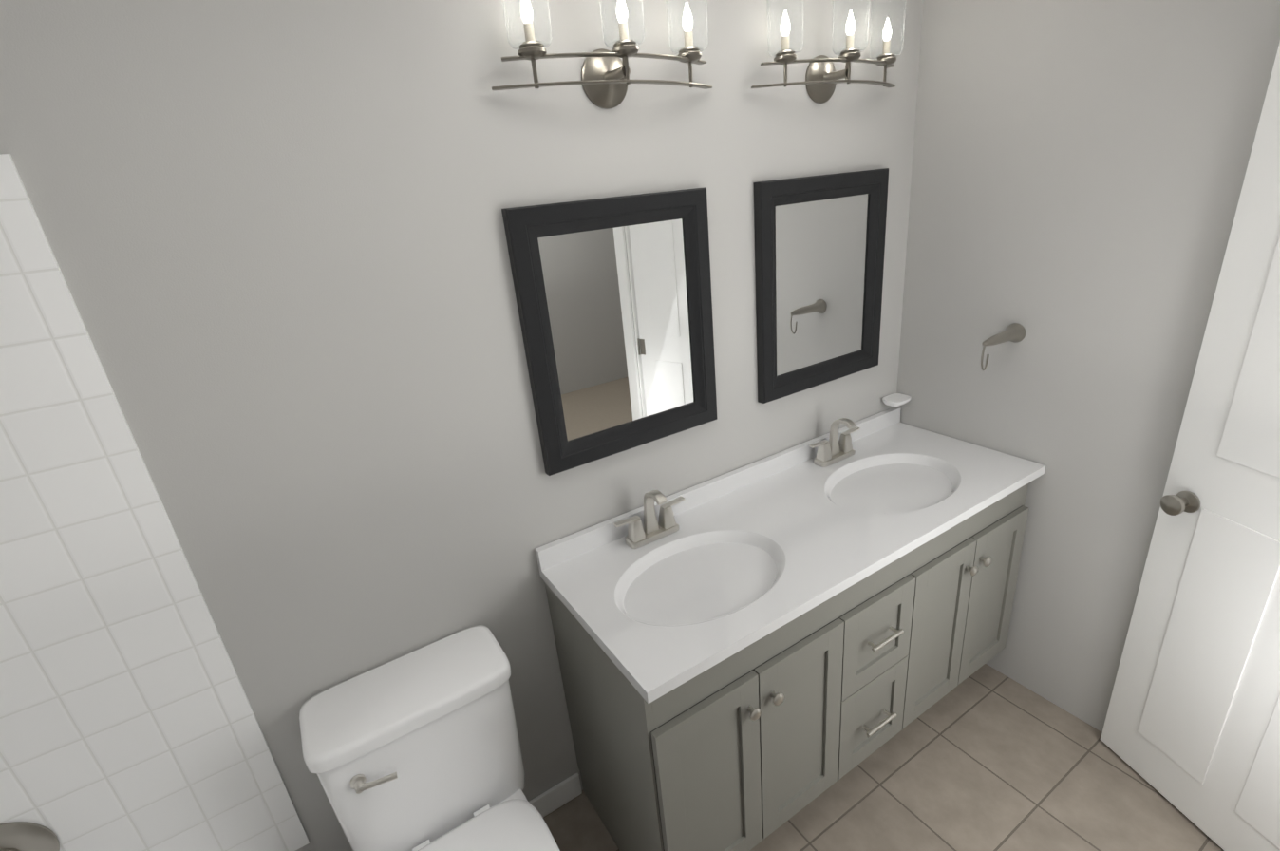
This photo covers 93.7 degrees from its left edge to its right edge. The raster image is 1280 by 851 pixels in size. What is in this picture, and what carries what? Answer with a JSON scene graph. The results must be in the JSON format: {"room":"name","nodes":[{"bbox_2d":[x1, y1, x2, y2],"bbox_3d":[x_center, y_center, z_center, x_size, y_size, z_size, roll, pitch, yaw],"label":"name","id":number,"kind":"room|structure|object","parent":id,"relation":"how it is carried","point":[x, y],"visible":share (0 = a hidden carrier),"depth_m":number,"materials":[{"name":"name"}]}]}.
{"room":"bathroom","nodes":[
{"label":"bathroom","id":0,"kind":"room"},
{"bbox_2d":[0,0,923,850],"bbox_3d":[-0.330,0.132,1.633,3.300,2.540,0.100,-18,24,-28],"label":"wall","id":1,"kind":"structure","parent":0,"point":[273,232],"depth_m":1.32,"materials":[{"name":"grey paint"}]},
{"bbox_2d":[0,153,309,850],"bbox_3d":[-1.264,0.428,1.047,0.820,1.609,0.008,-18,24,-28],"label":"wall tile","id":2,"kind":"structure","parent":1,"relation":"attached to","point":[128,721],"depth_m":1.17,"materials":[{"name":"white tile"}]},
{"bbox_2d":[0,821,59,850],"bbox_3d":[-1.247,0.871,1.154,0.180,0.180,0.072,-18,24,-28],"label":"shower valve","id":3,"kind":"object","parent":2,"relation":"attached to","point":[19,836],"visible":1,"depth_m":1.19,"materials":[{"name":"silver metal"}]},
{"bbox_2d":[528,772,582,817],"bbox_3d":[-0.505,1.286,1.829,0.724,0.090,0.012,-18,24,-28],"label":"baseboard","id":4,"kind":"structure","parent":1,"relation":"attached to","point":[555,797],"depth_m":1.95,"materials":[{"name":"white wood"}]},
{"bbox_2d":[491,0,712,109],"bbox_3d":[-0.050,-0.860,1.334,0.590,0.259,0.151,-18,24,-28],"label":"sconce","id":5,"kind":"object","parent":1,"relation":"attached to","point":[605,81],"visible":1,"depth_m":1.34,"materials":[{"name":"silver metal"}]},
{"bbox_2d":[501,187,717,475],"bbox_3d":[-0.037,-0.257,1.617,0.573,0.673,0.030,-18,24,-28],"label":"mirror","id":6,"kind":"object","parent":1,"relation":"attached to","point":[613,299],"visible":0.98,"depth_m":1.60,"materials":[{"name":"clear glass"}]},
{"bbox_2d":[535,406,900,569],"bbox_3d":[0.373,0.164,2.028,1.556,0.063,0.022,-18,24,-28],"label":"backsplash","id":7,"kind":"structure","parent":1,"relation":"attached to","point":[570,546],"depth_m":1.93,"materials":[{"name":"white stone"}]},
{"bbox_2d":[753,168,888,403],"bbox_3d":[0.605,-0.461,1.974,0.568,0.673,0.030,-18,24,-28],"label":"mirror","id":8,"kind":"object","parent":1,"relation":"attached to","point":[819,246],"visible":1,"depth_m":1.96,"materials":[{"name":"clear glass"}]},
{"bbox_2d":[751,0,905,103],"bbox_3d":[0.563,-1.056,1.675,0.590,0.259,0.151,-18,24,-28],"label":"sconce","id":9,"kind":"object","parent":1,"relation":"attached to","point":[822,77],"visible":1,"depth_m":1.68,"materials":[{"name":"silver metal"}]},
{"bbox_2d":[882,393,911,406],"bbox_3d":[0.992,-0.098,2.318,0.100,0.020,0.080,-18,24,-28],"label":"soap dish","id":10,"kind":"object","parent":1,"relation":"attached to","point":[895,400],"visible":0.98,"depth_m":2.30,"materials":[{"name":"white ceramic"}]},
{"bbox_2d":[543,663,1223,850],"bbox_3d":[0.242,1.491,1.385,3.100,0.100,1.630,-18,24,-28],"label":"floor","id":11,"kind":"structure","parent":0,"point":[985,757],"depth_m":1.89,"materials":[{"name":"tile"}]},
{"bbox_2d":[299,624,560,850],"bbox_3d":[-0.377,1.065,1.366,0.464,0.816,0.768,-18,24,-28],"label":"toilet","id":12,"kind":"object","parent":11,"relation":"on","point":[419,749],"visible":0.98,"depth_m":1.42,"materials":[{"name":"white ceramic"}]},
{"bbox_2d":[541,470,1044,850],"bbox_3d":[0.566,0.698,1.985,1.535,0.869,0.580,-18,24,-28],"label":"bathroom vanity","id":13,"kind":"object","parent":11,"relation":"on","point":[750,655],"depth_m":1.64,"materials":[{"name":"wood"}]},
{"bbox_2d":[538,421,1045,698],"bbox_3d":[0.521,0.278,1.827,1.556,0.030,0.564,-18,24,-28],"label":"countertop","id":14,"kind":"structure","parent":13,"relation":"on","point":[737,566],"depth_m":1.69,"materials":[{"name":"white stone"}]},
{"bbox_2d":[613,489,685,548],"bbox_3d":[0.044,0.259,1.733,0.238,0.161,0.106,-18,24,-28],"label":"faucet","id":15,"kind":"object","parent":14,"relation":"on","point":[649,532],"visible":1,"depth_m":1.75,"materials":[{"name":"silver metal"}]},
{"bbox_2d":[809,417,860,467],"bbox_3d":[0.702,0.049,2.099,0.238,0.161,0.106,-18,24,-28],"label":"faucet","id":16,"kind":"object","parent":14,"relation":"on","point":[833,449],"visible":0.98,"depth_m":2.11,"materials":[{"name":"silver metal"}]},
{"bbox_2d":[896,0,1279,732],"bbox_3d":[1.477,-0.069,1.686,0.100,2.540,1.630,-18,24,-28],"label":"wall","id":17,"kind":"structure","parent":0,"point":[1079,169],"depth_m":1.78,"materials":[{"name":"grey paint"}]},
{"bbox_2d":[980,322,1025,370],"bbox_3d":[1.135,-0.247,1.899,0.181,0.120,0.062,-18,24,-28],"label":"towel hook","id":18,"kind":"object","parent":17,"relation":"attached to","point":[1014,332],"visible":1,"depth_m":1.89,"materials":[{"name":"silver metal"}]},
{"bbox_2d":[1100,41,1279,850],"bbox_3d":[1.526,0.227,1.339,0.268,2.014,0.623,-18,24,-28],"label":"door leaf","id":19,"kind":"structure","parent":17,"relation":"in","point":[1191,730],"depth_m":1.54,"materials":[{"name":"white wood"}]}
]}

